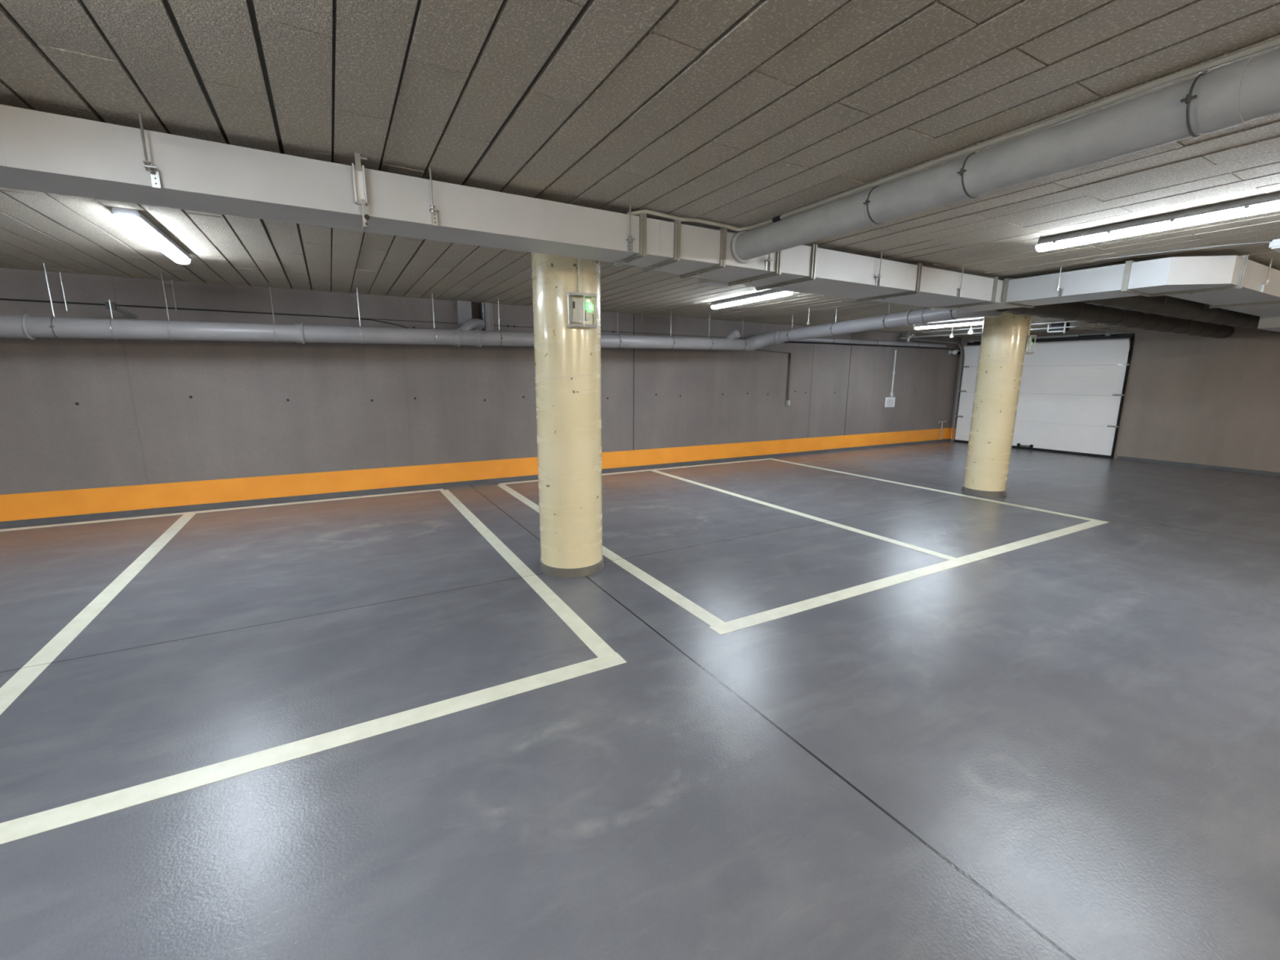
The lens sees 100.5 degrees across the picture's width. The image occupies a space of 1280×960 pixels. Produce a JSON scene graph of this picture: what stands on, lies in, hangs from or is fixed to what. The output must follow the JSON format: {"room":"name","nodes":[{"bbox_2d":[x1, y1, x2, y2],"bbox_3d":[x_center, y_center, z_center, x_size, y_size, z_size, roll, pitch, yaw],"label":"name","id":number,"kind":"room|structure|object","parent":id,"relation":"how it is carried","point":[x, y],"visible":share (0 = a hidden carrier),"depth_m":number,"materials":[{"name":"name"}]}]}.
{"room":"parking garage","nodes":[
{"label":"parking garage","id":0,"kind":"room"},
{"bbox_2d":[0,267,961,521],"bbox_3d":[-1.137,-1.407,8.659,21.720,2.665,0.202,-6,13,-29],"label":"wall","id":1,"kind":"structure","parent":0,"point":[76,413],"depth_m":6.99,"materials":[{"name":"grey concrete"}]},
{"bbox_2d":[105,302,137,318],"bbox_3d":[-5.469,-1.788,5.621,0.072,0.105,0.565,-5,12,-26],"label":"bracket","id":2,"kind":"object","parent":1,"relation":"attached to","point":[113,306],"visible":1,"depth_m":5.51,"materials":[{"name":"metal"}]},
{"bbox_2d":[107,299,117,339],"bbox_3d":[-5.327,-1.619,5.379,0.036,0.385,0.215,-6,13,-29],"label":"hanger","id":3,"kind":"object","parent":2,"relation":"hanging from","point":[110,327],"visible":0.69,"depth_m":5.35,"materials":[{"name":"metal"}]},
{"bbox_2d":[0,297,408,328],"bbox_3d":[-6.646,-1.722,5.268,8.701,0.177,0.012,-6,13,-29],"label":"cable","id":4,"kind":"object","parent":1,"relation":"attached to","point":[0,298],"visible":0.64,"depth_m":6.11,"materials":[{"name":"black plastic"}]},
{"bbox_2d":[456,300,471,324],"bbox_3d":[-2.484,-2.363,7.531,0.190,0.315,0.070,-6,13,-29],"label":"duct","id":5,"kind":"object","parent":1,"relation":"attached to","point":[464,308],"depth_m":7.49,"materials":[{"name":"grey metal"}]},
{"bbox_2d":[0,438,951,527],"bbox_3d":[-1.180,-0.101,8.768,21.520,0.058,0.012,-6,13,-29],"label":"baseboard","id":6,"kind":"structure","parent":1,"relation":"attached to","point":[101,515],"depth_m":7.23,"materials":[{"name":"paint"}]},
{"bbox_2d":[0,427,951,521],"bbox_3d":[-1.182,-0.271,8.737,21.515,0.285,0.004,-6,13,-29],"label":"painted stripe","id":7,"kind":"object","parent":1,"relation":"attached to","point":[21,506],"visible":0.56,"depth_m":7.20,"materials":[{"name":"orange paint"}]},
{"bbox_2d":[483,302,493,330],"bbox_3d":[-2.187,-2.311,7.719,0.120,0.485,0.060,-6,13,-29],"label":"duct","id":8,"kind":"object","parent":1,"relation":"attached to","point":[488,311],"depth_m":7.69,"materials":[{"name":"grey metal"}]},
{"bbox_2d":[755,349,791,405],"bbox_3d":[2.550,-2.017,10.528,1.196,1.117,0.068,-6,13,-29],"label":"conduit","id":9,"kind":"object","parent":1,"relation":"attached to","point":[788,402],"visible":0.95,"depth_m":10.77,"materials":[{"name":"grey metal"}]},
{"bbox_2d":[756,334,946,347],"bbox_3d":[4.850,-3.010,11.628,6.101,0.134,0.137,-6,13,-29],"label":"drain pipe","id":10,"kind":"object","parent":1,"relation":"attached to","point":[811,340],"visible":0.81,"depth_m":11.70,"materials":[{"name":"grey plastic"}]},
{"bbox_2d":[783,342,959,350],"bbox_3d":[5.242,-2.995,11.927,6.670,0.072,0.022,-6,13,-29],"label":"cable","id":11,"kind":"object","parent":1,"relation":"attached to","point":[784,342],"visible":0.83,"depth_m":11.79,"materials":[{"name":"black plastic"}]},
{"bbox_2d":[884,397,895,407],"bbox_3d":[5.881,-1.829,12.529,0.340,0.230,0.021,-6,13,-29],"label":"junction box","id":12,"kind":"object","parent":1,"relation":"attached to","point":[889,402],"visible":1,"depth_m":12.51,"materials":[{"name":"white plastic"}]},
{"bbox_2d":[889,350,896,396],"bbox_3d":[5.907,-2.482,12.404,0.046,1.060,0.048,-6,13,-29],"label":"conduit","id":13,"kind":"object","parent":1,"relation":"attached to","point":[893,372],"visible":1,"depth_m":12.40,"materials":[{"name":"white plastic"}]},
{"bbox_2d":[937,420,946,439],"bbox_3d":[7.731,-1.279,13.667,0.335,0.500,0.060,-6,13,-29],"label":"standpipe","id":14,"kind":"object","parent":1,"relation":"attached to","point":[944,420],"visible":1,"depth_m":13.66,"materials":[{"name":"metal"}]},
{"bbox_2d":[948,349,959,354],"bbox_3d":[7.813,-3.184,13.250,0.228,0.131,0.256,-6,13,-29],"label":"security camera","id":15,"kind":"object","parent":1,"relation":"attached to","point":[957,351],"visible":1,"depth_m":13.17,"materials":[{"name":"white plastic"}]},
{"bbox_2d":[0,440,1279,959],"bbox_3d":[1.903,1.050,3.590,22.020,0.200,12.680,-6,13,-29],"label":"floor","id":16,"kind":"structure","parent":0,"point":[1066,747],"depth_m":2.49,"materials":[{"name":"grey concrete"}]},
{"bbox_2d":[0,513,195,715],"bbox_3d":[-3.954,0.836,3.981,0.115,0.002,5.265,-6,13,-29],"label":"parking line","id":17,"kind":"object","parent":16,"relation":"on","point":[29,672],"visible":1,"depth_m":3.43,"materials":[{"name":"beige paint"}]},
{"bbox_2d":[0,488,443,531],"bbox_3d":[-5.307,0.388,6.257,5.715,0.002,0.105,-6,13,-29],"label":"parking line","id":18,"kind":"object","parent":16,"relation":"on","point":[389,494],"visible":1,"depth_m":6.33,"materials":[{"name":"beige paint"}]},
{"bbox_2d":[0,652,626,844],"bbox_3d":[-2.614,1.287,1.687,5.775,0.002,0.125,-6,13,-29],"label":"parking line","id":19,"kind":"object","parent":16,"relation":"on","point":[46,820],"visible":1,"depth_m":2.28,"materials":[{"name":"beige paint"}]},
{"bbox_2d":[440,489,615,657],"bbox_3d":[-1.496,0.584,5.361,0.115,0.002,5.265,-6,13,-29],"label":"parking line","id":20,"kind":"object","parent":16,"relation":"on","point":[593,641],"visible":1,"depth_m":4.08,"materials":[{"name":"beige paint"}]},
{"bbox_2d":[531,252,604,577],"bbox_3d":[-0.577,-0.557,4.331,0.548,2.645,0.548,-6,13,-29],"label":"column","id":21,"kind":"structure","parent":16,"relation":"on","point":[567,360],"depth_m":4.14,"materials":[{"name":"beige paint"}]},
{"bbox_2d":[576,257,582,292],"bbox_3d":[-0.444,-1.578,3.887,0.036,0.440,0.036,-6,13,-29],"label":"conduit","id":22,"kind":"object","parent":21,"relation":"attached to","point":[579,273],"visible":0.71,"depth_m":3.89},
{"bbox_2d":[566,292,596,328],"bbox_3d":[-0.419,-1.247,3.922,0.221,0.241,0.106,-6,13,-29],"label":"cage","id":23,"kind":"object","parent":21,"relation":"attached to","point":[580,313],"visible":1,"depth_m":3.91,"materials":[{"name":"silver metal"}]},
{"bbox_2d":[497,484,724,626],"bbox_3d":[-0.789,0.511,5.758,0.115,0.002,5.265,-6,13,-29],"label":"parking line","id":24,"kind":"object","parent":16,"relation":"on","point":[702,614],"visible":0.71,"depth_m":4.21,"materials":[{"name":"beige paint"}]},
{"bbox_2d":[498,457,772,484],"bbox_3d":[0.276,-0.184,9.391,5.530,0.002,0.105,-6,13,-29],"label":"parking line","id":25,"kind":"object","parent":16,"relation":"on","point":[770,458],"visible":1,"depth_m":9.45,"materials":[{"name":"beige paint"}]},
{"bbox_2d":[650,470,956,559],"bbox_3d":[1.528,0.274,7.059,0.110,0.002,5.265,-6,13,-29],"label":"parking line","id":26,"kind":"object","parent":16,"relation":"on","point":[888,540],"visible":1,"depth_m":6.06,"materials":[{"name":"beige paint"}]},
{"bbox_2d":[709,519,1109,635],"bbox_3d":[2.912,0.721,4.789,5.600,0.002,0.125,-6,13,-29],"label":"parking line","id":27,"kind":"object","parent":16,"relation":"on","point":[779,612],"visible":1,"depth_m":4.23,"materials":[{"name":"beige paint"}]},
{"bbox_2d":[772,458,1095,520],"bbox_3d":[3.960,0.025,8.425,0.110,0.002,5.265,-6,13,-29],"label":"parking line","id":28,"kind":"object","parent":16,"relation":"on","point":[922,487],"visible":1,"depth_m":7.57,"materials":[{"name":"beige paint"}]},
{"bbox_2d":[961,311,1030,497],"bbox_3d":[4.935,-1.115,7.392,0.540,2.645,0.540,-6,13,-29],"label":"column","id":29,"kind":"structure","parent":16,"relation":"on","point":[1004,336],"depth_m":7.23,"materials":[{"name":"beige paint"}]},
{"bbox_2d":[1026,315,1032,337],"bbox_3d":[5.177,-2.138,7.064,0.033,0.480,0.035,-6,13,-29],"label":"conduit","id":30,"kind":"object","parent":29,"relation":"attached to","point":[1030,317],"visible":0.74,"depth_m":7.07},
{"bbox_2d":[1024,334,1036,354],"bbox_3d":[5.215,-1.807,7.120,0.106,0.241,0.221,6,12,26],"label":"emergency light","id":31,"kind":"object","parent":29,"relation":"attached to","point":[1028,342],"visible":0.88,"depth_m":7.06,"materials":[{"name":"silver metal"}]},
{"bbox_2d":[0,0,1279,337],"bbox_3d":[1.920,-1.757,3.048,22.020,0.253,12.680,-6,13,-29],"label":"ceiling","id":32,"kind":"structure","parent":0,"point":[738,113],"depth_m":2.14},
{"bbox_2d":[43,262,58,338],"bbox_3d":[-5.691,-1.728,5.146,0.036,0.696,0.215,-6,13,-29],"label":"hanger","id":33,"kind":"object","parent":32,"relation":"hanging from","point":[51,326],"visible":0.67,"depth_m":5.12,"materials":[{"name":"grey metal"}]},
{"bbox_2d":[0,314,779,351],"bbox_3d":[-3.838,-1.803,6.319,14.419,0.563,1.087,-6,13,-29],"label":"drain pipe","id":34,"kind":"object","parent":33,"relation":"hanging from","point":[25,326],"visible":0.98,"depth_m":6.15,"materials":[{"name":"grey plastic"}]},
{"bbox_2d":[0,314,19,337],"bbox_3d":[-6.007,-1.450,5.022,0.221,0.228,0.228,-6,13,-29],"label":"socket","id":35,"kind":"object","parent":34,"relation":"attached to","point":[9,328],"depth_m":4.98,"materials":[{"name":"grey plastic"}]},
{"bbox_2d":[12,314,35,339],"bbox_3d":[-5.881,-1.466,5.092,0.082,0.238,0.238,-6,13,-29],"label":"socket","id":36,"kind":"object","parent":34,"relation":"attached to","point":[21,328],"depth_m":5.02,"materials":[{"name":"grey plastic"}]},
{"bbox_2d":[294,323,305,344],"bbox_3d":[-3.944,-1.697,6.173,0.082,0.238,0.238,-6,13,-29],"label":"socket","id":37,"kind":"object","parent":34,"relation":"attached to","point":[300,329],"depth_m":6.10,"materials":[{"name":"grey plastic"}]},
{"bbox_2d":[452,328,461,346],"bbox_3d":[-2.424,-1.879,7.021,0.082,0.238,0.238,-6,13,-29],"label":"socket","id":38,"kind":"object","parent":34,"relation":"attached to","point":[456,333],"depth_m":6.94,"materials":[{"name":"grey plastic"}]},
{"bbox_2d":[473,328,482,346],"bbox_3d":[-2.180,-1.908,7.157,0.082,0.238,0.238,-6,13,-29],"label":"socket","id":39,"kind":"object","parent":34,"relation":"attached to","point":[477,334],"depth_m":7.07,"materials":[{"name":"grey plastic"}]},
{"bbox_2d":[58,271,67,311],"bbox_3d":[-5.989,-1.958,5.531,0.007,0.395,0.007,-1,11,-7],"label":"rod","id":40,"kind":"object","parent":32,"relation":"hanging from","point":[59,272],"visible":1,"depth_m":5.53,"materials":[{"name":"metal"}]},
{"bbox_2d":[137,113,162,188],"bbox_3d":[-2.021,-1.353,2.191,0.043,0.267,0.047,-6,13,-29],"label":"hanger","id":41,"kind":"object","parent":32,"relation":"hanging from","point":[155,176],"visible":1,"depth_m":2.19,"materials":[{"name":"metal"}]},
{"bbox_2d":[0,104,1019,311],"bbox_3d":[-2.051,-1.397,2.578,14.000,0.266,0.704,-6,13,-29],"label":"ventilation duct","id":42,"kind":"object","parent":41,"relation":"hanging from","point":[44,152],"visible":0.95,"depth_m":2.74,"materials":[{"name":"metal"}]},
{"bbox_2d":[111,207,191,264],"bbox_3d":[-3.648,-1.812,4.034,0.140,0.081,1.528,-6,13,-29],"label":"ceiling light","id":43,"kind":"object","parent":32,"relation":"attached to","point":[134,220],"visible":1,"depth_m":3.75,"materials":[{"name":"white plastic"}]},
{"bbox_2d":[160,271,173,340],"bbox_3d":[-4.944,-1.811,5.564,0.036,0.683,0.215,-6,13,-29],"label":"hanger","id":44,"kind":"object","parent":32,"relation":"hanging from","point":[167,329],"visible":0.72,"depth_m":5.54,"materials":[{"name":"metal"}]},
{"bbox_2d":[171,280,176,311],"bbox_3d":[-5.215,-2.066,5.960,0.007,0.335,0.007,-1,11,-7],"label":"rod","id":45,"kind":"object","parent":32,"relation":"hanging from","point":[171,280],"visible":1,"depth_m":5.96,"materials":[{"name":"metal"}]},
{"bbox_2d":[268,280,276,342],"bbox_3d":[-4.145,-1.899,6.011,0.036,0.669,0.215,-6,13,-29],"label":"hanger","id":46,"kind":"object","parent":32,"relation":"hanging from","point":[274,332],"visible":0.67,"depth_m":5.99,"materials":[{"name":"metal"}]},
{"bbox_2d":[356,287,363,343],"bbox_3d":[-3.389,-1.983,6.434,0.036,0.656,0.215,-6,13,-29],"label":"hanger","id":47,"kind":"object","parent":32,"relation":"hanging from","point":[361,334],"visible":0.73,"depth_m":6.41,"materials":[{"name":"metal"}]},
{"bbox_2d":[351,152,369,230],"bbox_3d":[-1.352,-1.396,2.586,0.067,0.324,0.084,-6,13,-29],"label":"bracket","id":48,"kind":"object","parent":32,"relation":"attached to","point":[358,171],"visible":1,"depth_m":2.56,"materials":[{"name":"white metal"}]},
{"bbox_2d":[429,167,439,226],"bbox_3d":[-1.060,-1.452,2.731,0.043,0.267,0.047,-6,13,-29],"label":"hanger","id":49,"kind":"object","parent":32,"relation":"hanging from","point":[435,219],"visible":1,"depth_m":2.73,"materials":[{"name":"metal"}]},
{"bbox_2d":[431,293,437,345],"bbox_3d":[-2.651,-2.065,6.847,0.036,0.643,0.215,-6,13,-29],"label":"hanger","id":50,"kind":"object","parent":32,"relation":"hanging from","point":[432,293],"visible":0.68,"depth_m":6.82,"materials":[{"name":"metal"}]},
{"bbox_2d":[497,297,502,345],"bbox_3d":[-1.922,-2.146,7.256,0.036,0.630,0.215,-6,13,-29],"label":"hanger","id":51,"kind":"object","parent":32,"relation":"hanging from","point":[497,298],"visible":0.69,"depth_m":7.23,"materials":[{"name":"grey metal"}]},
{"bbox_2d":[616,307,621,348],"bbox_3d":[-0.341,-2.322,8.141,0.036,0.603,0.215,-6,13,-29],"label":"hanger","id":52,"kind":"object","parent":32,"relation":"hanging from","point":[617,308],"visible":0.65,"depth_m":8.12,"materials":[{"name":"grey metal"}]},
{"bbox_2d":[626,204,635,252],"bbox_3d":[-0.058,-1.554,3.293,0.043,0.267,0.047,-6,13,-29],"label":"hanger","id":53,"kind":"object","parent":32,"relation":"hanging from","point":[630,241],"visible":1,"depth_m":3.29,"materials":[{"name":"metal"}]},
{"bbox_2d":[670,311,675,349],"bbox_3d":[0.502,-2.415,8.612,0.036,0.588,0.215,-6,13,-29],"label":"hanger","id":54,"kind":"object","parent":32,"relation":"hanging from","point":[671,312],"visible":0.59,"depth_m":8.60,"materials":[{"name":"grey metal"}]},
{"bbox_2d":[707,314,713,350],"bbox_3d":[1.170,-2.489,8.987,0.036,0.576,0.215,-6,13,-29],"label":"hanger","id":55,"kind":"object","parent":32,"relation":"hanging from","point":[709,314],"visible":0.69,"depth_m":8.96,"materials":[{"name":"grey metal"}]},
{"bbox_2d":[711,289,793,309],"bbox_3d":[1.397,-2.331,6.878,0.140,0.081,1.528,-5,12,-27],"label":"ceiling light","id":56,"kind":"object","parent":32,"relation":"attached to","point":[772,294],"visible":1,"depth_m":6.75,"materials":[{"name":"white plastic"}]},
{"bbox_2d":[764,253,773,271],"bbox_3d":[0.936,-1.656,3.851,0.043,0.267,0.047,-6,13,-29],"label":"hanger","id":57,"kind":"object","parent":32,"relation":"hanging from","point":[767,261],"visible":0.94,"depth_m":3.88,"materials":[{"name":"metal"}]},
{"bbox_2d":[862,177,883,224],"bbox_3d":[1.259,-1.473,2.813,0.196,0.229,0.036,-6,13,-29],"label":"hanger","id":58,"kind":"object","parent":32,"relation":"hanging from","point":[867,201],"visible":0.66,"depth_m":2.78,"materials":[{"name":"grey metal"}]},
{"bbox_2d":[731,48,1279,262],"bbox_3d":[2.036,-1.192,1.488,0.212,0.212,5.318,-6,13,-29],"label":"duct","id":59,"kind":"object","parent":58,"relation":"hanging from","point":[1245,91],"visible":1,"depth_m":2.07,"materials":[{"name":"grey metal"}]},
{"bbox_2d":[875,251,882,285],"bbox_3d":[2.005,-1.766,4.451,0.043,0.267,0.047,-6,13,-29],"label":"hanger","id":60,"kind":"object","parent":32,"relation":"hanging from","point":[877,278],"visible":1,"depth_m":4.45,"materials":[{"name":"metal"}]},
{"bbox_2d":[901,331,915,342],"bbox_3d":[6.001,-3.200,11.902,0.160,0.220,0.250,-6,13,-29],"label":"bracket","id":61,"kind":"object","parent":32,"relation":"attached to","point":[908,335],"visible":1,"depth_m":11.87,"materials":[{"name":"metal"}]},
{"bbox_2d":[914,319,983,329],"bbox_3d":[5.801,-2.872,9.815,0.140,0.081,1.528,-6,13,-29],"label":"ceiling light","id":62,"kind":"object","parent":32,"relation":"attached to","point":[979,322],"visible":0.79,"depth_m":9.83,"materials":[{"name":"white plastic"}]},
{"bbox_2d":[626,37,1279,231],"bbox_3d":[1.464,-1.319,1.566,0.917,0.043,4.660,-6,13,-29],"label":"conduit","id":63,"kind":"object","parent":32,"relation":"attached to","point":[1274,43],"visible":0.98,"depth_m":2.19,"materials":[{"name":"black plastic"}]},
{"bbox_2d":[955,266,964,297],"bbox_3d":[3.030,-1.871,5.026,0.043,0.267,0.047,-6,13,-29],"label":"hanger","id":64,"kind":"object","parent":32,"relation":"hanging from","point":[958,291],"visible":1,"depth_m":5.02,"materials":[{"name":"metal"}]},
{"bbox_2d":[956,142,978,198],"bbox_3d":[1.502,-1.391,2.395,0.196,0.229,0.036,-6,13,-29],"label":"hanger","id":65,"kind":"object","parent":32,"relation":"hanging from","point":[962,170],"visible":0.64,"depth_m":2.36,"materials":[{"name":"grey metal"}]},
{"bbox_2d":[968,325,973,334],"bbox_3d":[6.229,-2.845,10.022,0.090,0.210,0.090,-6,13,-29],"label":"ceiling sensor","id":66,"kind":"object","parent":32,"relation":"attached to","point":[971,331],"visible":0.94,"depth_m":10.01,"materials":[{"name":"white plastic"}]},
{"bbox_2d":[1056,266,1063,297],"bbox_3d":[3.944,-1.859,4.993,0.047,0.267,0.043,-6,13,-29],"label":"hanger","id":67,"kind":"object","parent":32,"relation":"hanging from","point":[1060,291],"visible":1,"depth_m":5.00,"materials":[{"name":"metal"}]},
{"bbox_2d":[1000,255,1242,307],"bbox_3d":[4.336,-1.820,4.916,0.582,0.248,1.550,-6,13,-29],"label":"ventilation duct","id":68,"kind":"object","parent":67,"relation":"hanging from","point":[1146,277],"visible":1,"depth_m":4.65,"materials":[{"name":"metal"}]},
{"bbox_2d":[1035,192,1279,252],"bbox_3d":[3.403,-1.643,3.381,0.140,0.081,1.528,-6,13,-29],"label":"ceiling light","id":69,"kind":"object","parent":32,"relation":"attached to","point":[1269,202],"visible":1,"depth_m":3.38,"materials":[{"name":"white plastic"}]},
{"bbox_2d":[1094,240,1270,260],"bbox_3d":[4.314,-1.843,4.282,1.004,0.010,0.067,9,14,39],"label":"conduit","id":70,"kind":"object","parent":32,"relation":"attached to","point":[1268,241],"visible":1,"depth_m":4.23,"materials":[{"name":"grey plastic"}]},
{"bbox_2d":[1180,59,1209,137],"bbox_3d":[1.863,-1.269,1.773,0.196,0.229,0.036,-6,13,-29],"label":"hanger","id":71,"kind":"object","parent":32,"relation":"hanging from","point":[1188,97],"visible":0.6,"depth_m":1.74,"materials":[{"name":"grey metal"}]},
{"bbox_2d":[1258,258,1272,292],"bbox_3d":[5.457,-1.781,4.637,0.043,0.267,0.047,-6,13,-29],"label":"hanger","id":72,"kind":"object","parent":32,"relation":"hanging from","point":[1262,285],"visible":1,"depth_m":4.63,"materials":[{"name":"metal"}]},
{"bbox_2d":[1152,254,1279,332],"bbox_3d":[7.441,-1.953,6.021,6.055,0.369,0.740,-6,13,-29],"label":"ventilation duct","id":73,"kind":"object","parent":72,"relation":"hanging from","point":[1245,297],"visible":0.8,"depth_m":4.93,"materials":[{"name":"metal"}]},
{"bbox_2d":[1268,239,1279,253],"bbox_3d":[4.904,-1.758,3.967,0.320,0.065,0.230,-6,13,-29],"label":"ceiling light","id":74,"kind":"object","parent":32,"relation":"attached to","point":[1274,245],"visible":1,"depth_m":3.97,"materials":[{"name":"white plastic"}]},
{"bbox_3d":[2.536,-2.539,8.896,0.204,0.428,0.036,-6,13,-29],"label":"hanger","id":75,"kind":"object","parent":32,"relation":"hanging from","visible":0},
{"bbox_2d":[774,307,1003,342],"bbox_3d":[3.358,-2.262,7.799,0.508,0.340,3.406,-6,13,-29],"label":"drain pipe","id":76,"kind":"object","parent":75,"relation":"hanging from","point":[924,315],"visible":0.92,"depth_m":7.39,"materials":[{"name":"grey plastic"}]},
{"bbox_2d":[776,330,783,342],"bbox_3d":[2.424,-2.454,9.118,0.206,0.206,0.060,-6,13,-29],"label":"socket","id":77,"kind":"object","parent":76,"relation":"attached to","point":[779,340],"depth_m":9.06,"materials":[{"name":"grey plastic"}]},
{"bbox_2d":[903,309,913,325],"bbox_3d":[3.595,-2.156,7.088,0.206,0.206,0.060,-6,13,-29],"label":"socket","id":78,"kind":"object","parent":76,"relation":"attached to","point":[907,314],"depth_m":7.03,"materials":[{"name":"grey plastic"}]},
{"bbox_2d":[917,307,928,324],"bbox_3d":[3.694,-2.131,6.916,0.206,0.206,0.060,-6,13,-29],"label":"socket","id":79,"kind":"object","parent":76,"relation":"attached to","point":[921,313],"depth_m":6.87,"materials":[{"name":"grey plastic"}]},
{"bbox_2d":[950,327,1279,472],"bbox_3d":[11.300,-1.318,8.589,0.200,2.665,12.280,-6,13,-29],"label":"wall","id":80,"kind":"structure","parent":0,"point":[1192,399],"depth_m":9.90,"materials":[{"name":"grey concrete"}]},
{"bbox_2d":[950,427,955,439],"bbox_3d":[8.207,-1.213,13.907,0.004,0.285,0.174,-6,13,-29],"label":"painted stripe","id":81,"kind":"object","parent":80,"relation":"attached to","point":[952,428],"visible":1,"depth_m":13.93,"materials":[{"name":"orange paint"}]},
{"bbox_2d":[898,320,1133,457],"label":"door","id":82,"kind":"structure","parent":80,"relation":"in","point":[1063,368],"depth_m":11.62,"materials":[{"name":"white metal"}]},
{"bbox_2d":[1047,322,1070,333],"bbox_3d":[7.603,-2.746,9.643,0.280,0.205,0.280,-6,13,-29],"label":"motor","id":83,"kind":"object","parent":82,"relation":"attached to","point":[1061,324],"visible":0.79,"depth_m":9.59,"materials":[{"name":"metal"}]},
{"bbox_2d":[995,301,1234,338],"bbox_3d":[7.283,-2.342,7.765,7.400,0.265,0.266,-6,13,-29],"label":"pipe","id":84,"kind":"object","parent":80,"relation":"attached to","point":[1078,311],"visible":0.77,"depth_m":7.28,"materials":[{"name":"grey metal"}]},
{"bbox_2d":[1079,295,1279,333],"bbox_3d":[7.670,-2.211,7.100,7.400,0.245,0.246,-6,13,-29],"label":"spiral duct","id":85,"kind":"object","parent":80,"relation":"attached to","point":[1165,305],"visible":0.62,"depth_m":6.32,"materials":[{"name":"grey metal"}]},
{"bbox_2d":[1116,455,1279,475],"bbox_3d":[12.068,0.264,7.293,0.012,0.058,8.780,-6,13,-29],"label":"baseboard","id":86,"kind":"structure","parent":80,"relation":"attached to","point":[1277,473],"depth_m":9.95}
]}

